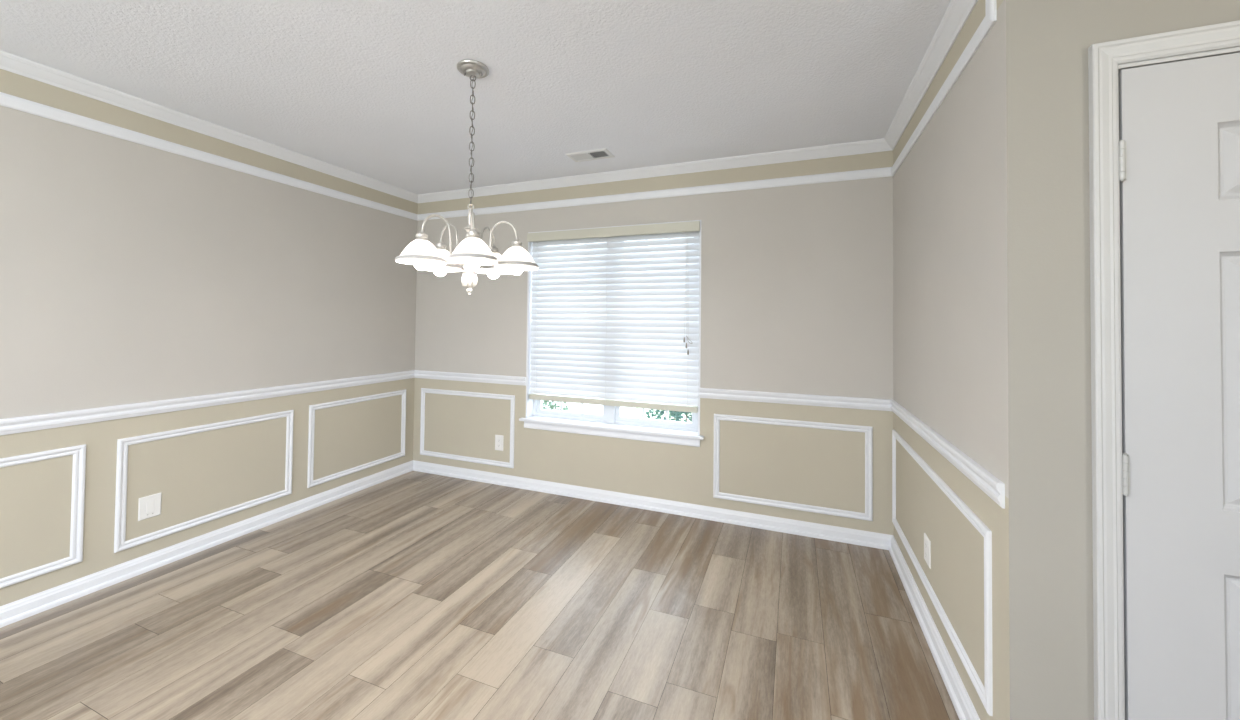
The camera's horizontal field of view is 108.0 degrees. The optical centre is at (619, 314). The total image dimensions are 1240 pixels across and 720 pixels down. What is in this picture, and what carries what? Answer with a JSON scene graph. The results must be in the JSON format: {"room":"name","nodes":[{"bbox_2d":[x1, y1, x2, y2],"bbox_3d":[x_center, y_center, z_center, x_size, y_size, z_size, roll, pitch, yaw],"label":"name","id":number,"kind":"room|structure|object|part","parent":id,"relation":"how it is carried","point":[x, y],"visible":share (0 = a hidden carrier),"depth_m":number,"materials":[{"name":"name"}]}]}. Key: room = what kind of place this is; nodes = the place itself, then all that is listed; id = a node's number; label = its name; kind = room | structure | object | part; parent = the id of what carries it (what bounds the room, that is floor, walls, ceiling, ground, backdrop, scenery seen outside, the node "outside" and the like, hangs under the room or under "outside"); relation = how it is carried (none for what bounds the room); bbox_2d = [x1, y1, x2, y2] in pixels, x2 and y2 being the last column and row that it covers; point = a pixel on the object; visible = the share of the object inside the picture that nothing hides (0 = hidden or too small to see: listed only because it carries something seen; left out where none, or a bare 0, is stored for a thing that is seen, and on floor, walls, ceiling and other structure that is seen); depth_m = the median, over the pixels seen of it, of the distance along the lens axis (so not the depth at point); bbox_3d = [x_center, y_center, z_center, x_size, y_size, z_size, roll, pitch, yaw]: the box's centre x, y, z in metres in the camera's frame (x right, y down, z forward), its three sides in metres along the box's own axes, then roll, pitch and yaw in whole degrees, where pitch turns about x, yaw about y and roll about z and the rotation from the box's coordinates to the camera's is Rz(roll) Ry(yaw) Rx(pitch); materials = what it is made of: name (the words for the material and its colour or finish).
{"room":"dining room","nodes":[
{"label":"dining room","id":0,"kind":"room"},
{"bbox_2d":[0,69,417,605],"bbox_3d":[-2.808,0.100,1.596,0.120,2.415,5.200,0,-1,21],"label":"wall","id":1,"kind":"structure","parent":0,"point":[131,272],"depth_m":2.44,"materials":[{"name":"paint"}]},
{"bbox_2d":[0,444,85,588],"bbox_3d":[-2.685,0.880,1.737,0.013,0.549,0.845,0,-1,21],"label":"trim","id":2,"kind":"structure","parent":1,"relation":"attached to","point":[78,452],"depth_m":2.10,"materials":[{"name":"white paint"}]},
{"bbox_2d":[138,492,161,520],"bbox_3d":[-2.450,1.002,2.351,0.007,0.116,0.089,0,-1,21],"label":"wall outlet","id":3,"kind":"object","parent":1,"relation":"attached to","point":[149,506],"visible":1,"depth_m":2.35,"materials":[{"name":"white plastic"}]},
{"bbox_2d":[114,410,293,552],"bbox_3d":[-2.341,0.908,2.623,0.013,0.558,0.841,0,-1,21],"label":"trim","id":4,"kind":"structure","parent":1,"relation":"attached to","point":[120,544],"depth_m":2.45,"materials":[{"name":"white paint"}]},
{"bbox_2d":[0,460,412,627],"bbox_3d":[-2.751,1.268,1.547,0.030,0.079,5.200,0,-1,21],"label":"baseboard","id":5,"kind":"structure","parent":1,"relation":"attached to","point":[15,611],"depth_m":2.42,"materials":[{"name":"white paint"}]},
{"bbox_2d":[0,370,414,435],"bbox_3d":[-2.747,0.469,1.564,0.020,0.068,5.200,0,-1,21],"label":"chair rail","id":6,"kind":"object","parent":1,"relation":"attached to","point":[84,416],"visible":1,"depth_m":2.42,"materials":[{"name":"white paint"}]},
{"bbox_2d":[0,50,417,202],"bbox_3d":[-2.714,-1.077,1.587,0.054,0.060,5.200,0,-1,21],"label":"crown molding","id":7,"kind":"structure","parent":1,"relation":"attached to","point":[9,62],"depth_m":2.41,"materials":[{"name":"white paint"}]},
{"bbox_2d":[0,92,417,220],"bbox_3d":[-2.735,-0.920,1.591,0.013,0.056,5.200,0,-1,21],"label":"trim","id":8,"kind":"structure","parent":1,"relation":"attached to","point":[6,100],"depth_m":2.42,"materials":[{"name":"white paint"}]},
{"bbox_2d":[307,389,405,487],"bbox_3d":[-2.000,0.923,3.504,0.013,0.569,0.832,0,-1,21],"label":"trim","id":9,"kind":"structure","parent":1,"relation":"attached to","point":[310,482],"depth_m":3.37,"materials":[{"name":"white paint"}]},
{"bbox_2d":[0,0,950,194],"bbox_3d":[-0.124,-1.148,0.595,5.840,0.100,5.520,0,-1,21],"label":"ceiling","id":10,"kind":"structure","parent":0,"point":[374,89],"depth_m":1.99,"materials":[{"name":"white paint"}]},
{"bbox_2d":[395,59,538,294],"bbox_3d":[-0.649,-0.586,1.974,0.569,0.983,0.566,0,-1,21],"label":"chandelier","id":11,"kind":"object","parent":10,"relation":"hanging from","point":[472,254],"visible":1,"depth_m":1.91,"materials":[{"name":"silver metal"}]},
{"bbox_3d":[-0.803,-0.242,1.825,0.060,0.126,0.060,0,-1,21],"label":"light bulb","id":12,"kind":"part","parent":11,"relation":"part of","materials":[{"name":"white glass"}]},
{"bbox_3d":[-0.803,-0.255,1.826,0.192,0.092,0.192,0,-1,21],"label":"lamp shade","id":13,"kind":"part","parent":11,"relation":"part of","materials":[{"name":"white glass"}]},
{"bbox_3d":[-0.819,-0.238,2.060,0.060,0.126,0.060,0,-1,21],"label":"light bulb","id":14,"kind":"part","parent":11,"relation":"part of","materials":[{"name":"white glass"}]},
{"bbox_3d":[-0.736,-0.313,1.882,0.182,0.202,0.010,2,-1,-40],"label":"arm","id":15,"kind":"part","parent":11,"relation":"part of","materials":[{"name":"silver metal"}]},
{"bbox_3d":[-0.819,-0.251,2.060,0.192,0.092,0.192,0,-1,21],"label":"lamp shade","id":16,"kind":"part","parent":11,"relation":"part of","materials":[{"name":"white glass"}]},
{"bbox_3d":[-0.746,-0.311,2.016,0.182,0.202,0.010,0,-1,32],"label":"arm","id":17,"kind":"part","parent":11,"relation":"part of","materials":[{"name":"silver metal"}]},
{"bbox_3d":[-0.644,-0.750,1.964,0.009,0.596,0.011,1,-1,-9],"label":"power cord","id":18,"kind":"part","parent":11,"relation":"part of","materials":[{"name":"silver metal"}]},
{"bbox_3d":[-0.575,-0.254,1.769,0.192,0.092,0.192,0,-1,21],"label":"lamp shade","id":19,"kind":"part","parent":11,"relation":"part of","materials":[{"name":"white glass"}]},
{"bbox_3d":[-0.606,-0.312,1.849,0.010,0.202,0.182,1,-1,-22],"label":"arm","id":20,"kind":"part","parent":11,"relation":"part of","materials":[{"name":"silver metal"}]},
{"bbox_3d":[-0.575,-0.241,1.768,0.060,0.126,0.060,0,-1,21],"label":"light bulb","id":21,"kind":"part","parent":11,"relation":"part of","materials":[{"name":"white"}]},
{"bbox_3d":[-0.621,-0.308,2.066,0.010,0.202,0.182,0,-1,14],"label":"arm","id":22,"kind":"part","parent":11,"relation":"part of","materials":[{"name":"silver metal"}]},
{"bbox_3d":[-0.601,-0.234,2.148,0.060,0.126,0.060,0,-1,21],"label":"light bulb","id":23,"kind":"part","parent":11,"relation":"part of","materials":[{"name":"white glass"}]},
{"bbox_3d":[-0.601,-0.247,2.148,0.192,0.092,0.192,0,-1,21],"label":"lamp shade","id":24,"kind":"part","parent":11,"relation":"part of","materials":[{"name":"white glass"}]},
{"bbox_3d":[-0.535,-0.309,1.963,0.182,0.202,0.010,1,-1,-4],"label":"arm","id":25,"kind":"part","parent":11,"relation":"part of","materials":[{"name":"silver metal"}]},
{"bbox_3d":[-0.450,-0.249,1.968,0.192,0.092,0.192,0,-1,21],"label":"lamp shade","id":26,"kind":"part","parent":11,"relation":"part of","materials":[{"name":"white glass"}]},
{"bbox_3d":[-0.450,-0.236,1.968,0.060,0.126,0.060,0,-1,21],"label":"light bulb","id":27,"kind":"part","parent":11,"relation":"part of","materials":[{"name":"white glass"}]},
{"bbox_2d":[566,148,614,161],"bbox_3d":[-0.195,-1.050,2.978,0.290,0.008,0.155,0,-1,21],"label":"ceiling vent","id":28,"kind":"object","parent":10,"relation":"in","point":[603,153],"visible":1,"depth_m":2.97,"materials":[{"name":"white metal"}]},
{"bbox_2d":[0,471,958,719],"bbox_3d":[-0.151,1.376,0.548,5.840,0.120,5.520,0,-1,21],"label":"floor","id":29,"kind":"structure","parent":0,"point":[412,595],"depth_m":1.93,"materials":[{"name":"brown wood"}]},
{"bbox_2d":[413,150,892,534],"bbox_3d":[0.829,0.166,3.065,5.840,2.415,0.170,0,-1,21],"label":"wall","id":30,"kind":"structure","parent":0,"point":[797,280],"depth_m":2.99,"materials":[{"name":"paint"}]},
{"bbox_2d":[420,388,514,467],"bbox_3d":[-1.294,0.935,3.772,0.965,0.579,0.013,0,-1,21],"label":"trim","id":31,"kind":"structure","parent":30,"relation":"attached to","point":[423,390],"depth_m":3.75,"materials":[{"name":"white paint"}]},
{"bbox_2d":[495,435,503,450],"bbox_3d":[-0.977,1.038,3.650,0.079,0.124,0.008,0,-1,21],"label":"wall outlet","id":32,"kind":"object","parent":30,"relation":"attached to","point":[498,438],"visible":1,"depth_m":3.65,"materials":[{"name":"white plastic"}]},
{"bbox_2d":[413,460,892,549],"bbox_3d":[-0.114,1.329,3.297,3.681,0.079,0.030,0,-1,21],"label":"baseboard","id":33,"kind":"structure","parent":30,"relation":"attached to","point":[803,528],"depth_m":3.10,"materials":[{"name":"white paint"}]},
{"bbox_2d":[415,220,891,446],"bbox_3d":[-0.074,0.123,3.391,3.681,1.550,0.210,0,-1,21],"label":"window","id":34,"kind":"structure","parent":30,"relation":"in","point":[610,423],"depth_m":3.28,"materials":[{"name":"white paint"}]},
{"bbox_3d":[-0.374,0.430,3.553,0.616,0.740,0.030,0,-1,21],"label":"sash","id":35,"kind":"part","parent":34,"relation":"part of","materials":[{"name":"white plastic"}]},
{"bbox_3d":[-0.080,0.830,3.377,1.451,0.020,0.210,0,-1,21],"label":"sill","id":36,"kind":"part","parent":34,"relation":"part of","materials":[{"name":"white paint"}]},
{"bbox_2d":[527,221,699,412],"bbox_3d":[-0.087,0.015,3.355,1.374,1.316,0.085,0,-1,21],"label":"window blind","id":37,"kind":"object","parent":34,"relation":"attached to","point":[620,324],"visible":0.96,"depth_m":3.33,"materials":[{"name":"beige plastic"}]},
{"bbox_3d":[-0.648,0.023,3.585,0.002,1.210,0.061,0,-1,21],"label":"ladder cord","id":38,"kind":"part","parent":37,"relation":"part of","materials":[{"name":"white fabric"}]},
{"bbox_3d":[-0.088,0.025,3.368,0.002,1.210,0.061,0,-1,21],"label":"ladder cord","id":39,"kind":"part","parent":37,"relation":"part of","materials":[{"name":"white fabric"}]},
{"bbox_3d":[-0.086,0.653,3.354,1.344,0.042,0.044,0,-1,21],"label":"rail","id":40,"kind":"part","parent":37,"relation":"part of","materials":[{"name":"beige plastic"}]},
{"bbox_3d":[0.463,-0.194,3.121,0.003,0.780,0.007,2,-1,-42],"label":"lift cord","id":41,"kind":"part","parent":37,"relation":"part of","materials":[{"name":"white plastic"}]},
{"bbox_3d":[0.471,-0.172,3.117,0.012,0.825,0.004,0,-1,32],"label":"lift cord","id":42,"kind":"part","parent":37,"relation":"part of","materials":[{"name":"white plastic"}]},
{"bbox_3d":[0.263,0.433,3.305,0.616,0.740,0.030,0,-1,21],"label":"sash","id":43,"kind":"part","parent":34,"relation":"part of","materials":[{"name":"white plastic"}]},
{"bbox_2d":[418,138,891,202],"bbox_3d":[-0.094,-1.016,3.330,3.681,0.060,0.054,0,-1,21],"label":"crown molding","id":44,"kind":"structure","parent":30,"relation":"attached to","point":[876,145],"depth_m":3.13,"materials":[{"name":"white paint"}]},
{"bbox_2d":[418,167,891,220],"bbox_3d":[-0.088,-0.859,3.346,3.681,0.056,0.013,0,-1,21],"label":"trim","id":45,"kind":"structure","parent":30,"relation":"attached to","point":[877,172],"depth_m":3.14,"materials":[{"name":"white paint"}]},
{"bbox_2d":[713,414,872,520],"bbox_3d":[1.069,0.948,2.856,0.941,0.559,0.013,0,-1,21],"label":"trim","id":46,"kind":"structure","parent":30,"relation":"attached to","point":[868,430],"depth_m":2.82,"materials":[{"name":"white paint"}]},
{"bbox_2d":[893,0,1009,719],"bbox_3d":[1.393,0.151,1.932,0.110,2.415,1.535,0,-1,21],"label":"wall","id":47,"kind":"structure","parent":0,"point":[950,279],"depth_m":1.61,"materials":[{"name":"paint"}]},
{"bbox_2d":[924,533,930,568],"bbox_3d":[1.340,1.028,1.967,0.008,0.115,0.088,0,-1,21],"label":"wall outlet","id":48,"kind":"object","parent":47,"relation":"attached to","point":[927,543],"visible":1,"depth_m":1.95,"materials":[{"name":"white plastic"}]},
{"bbox_2d":[885,0,977,149],"bbox_3d":[1.329,-1.026,1.984,0.054,0.060,1.536,0,-1,21],"label":"crown molding","id":49,"kind":"structure","parent":47,"relation":"attached to","point":[957,13],"depth_m":1.83,"materials":[{"name":"white paint"}]},
{"bbox_2d":[889,535,979,719],"bbox_3d":[1.315,1.319,1.935,0.030,0.079,1.536,0,-1,21],"label":"baseboard","id":50,"kind":"structure","parent":47,"relation":"attached to","point":[964,707],"depth_m":1.79,"materials":[{"name":"white paint"}]},
{"bbox_2d":[892,430,992,715],"bbox_3d":[1.343,0.925,1.979,0.013,0.538,1.392,0,-1,21],"label":"trim","id":51,"kind":"structure","parent":47,"relation":"attached to","point":[985,692],"depth_m":1.50,"materials":[{"name":"white paint"}]},
{"bbox_2d":[891,0,996,175],"bbox_3d":[1.359,-0.919,2.003,0.013,0.157,1.474,0,-1,21],"label":"trim","id":52,"kind":"structure","parent":47,"relation":"attached to","point":[990,18],"depth_m":1.62,"materials":[{"name":"white paint"}]},
{"bbox_2d":[890,400,1004,508],"bbox_3d":[1.333,0.520,1.959,0.020,0.068,1.513,0,-1,21],"label":"chair rail","id":53,"kind":"object","parent":47,"relation":"attached to","point":[988,483],"visible":1,"depth_m":1.57,"materials":[{"name":"white paint"}]},
{"bbox_2d":[1006,0,1239,719],"bbox_3d":[1.979,0.139,0.940,1.918,2.415,0.110,0,-1,21],"label":"wall","id":54,"kind":"structure","parent":0,"point":[1048,42],"depth_m":1.20,"materials":[{"name":"beige paint"}]},
{"bbox_2d":[1088,20,1239,719],"bbox_3d":[1.652,0.321,1.026,0.900,2.046,0.179,0,-1,21],"label":"door","id":55,"kind":"structure","parent":54,"relation":"in","point":[1164,108],"depth_m":1.12,"materials":[{"name":"paint"}]},
{"label":"outside","id":56,"kind":"structure","parent":0,"visible":0},
{"bbox_2d":[542,395,691,421],"bbox_3d":[5.694,2.277,15.080,34.000,0.250,25.825,0,-1,21],"label":"ground","id":57,"kind":"structure","parent":56,"point":[573,407],"depth_m":9.38,"materials":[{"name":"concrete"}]},
{"bbox_2d":[542,394,568,410],"bbox_3d":[-0.926,1.270,5.298,0.720,1.259,0.734,0,-1,21],"label":"shrub","id":58,"kind":"object","parent":57,"relation":"on","point":[551,403],"visible":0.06,"depth_m":5.24,"materials":[{"name":"green plant"}]},
{"bbox_2d":[630,401,691,421],"bbox_3d":[0.931,1.366,6.781,1.632,1.165,1.618,0,-1,21],"label":"shrub","id":59,"kind":"object","parent":57,"relation":"on","point":[640,401],"visible":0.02,"depth_m":6.70,"materials":[{"name":"green plant"}]},
{"bbox_2d":[646,404,691,421],"bbox_3d":[0.677,1.171,4.189,0.910,1.449,0.862,0,-1,21],"label":"shrub","id":60,"kind":"object","parent":57,"relation":"on","point":[678,415],"visible":0.02,"depth_m":4.12,"materials":[{"name":"green plant"}]}
]}

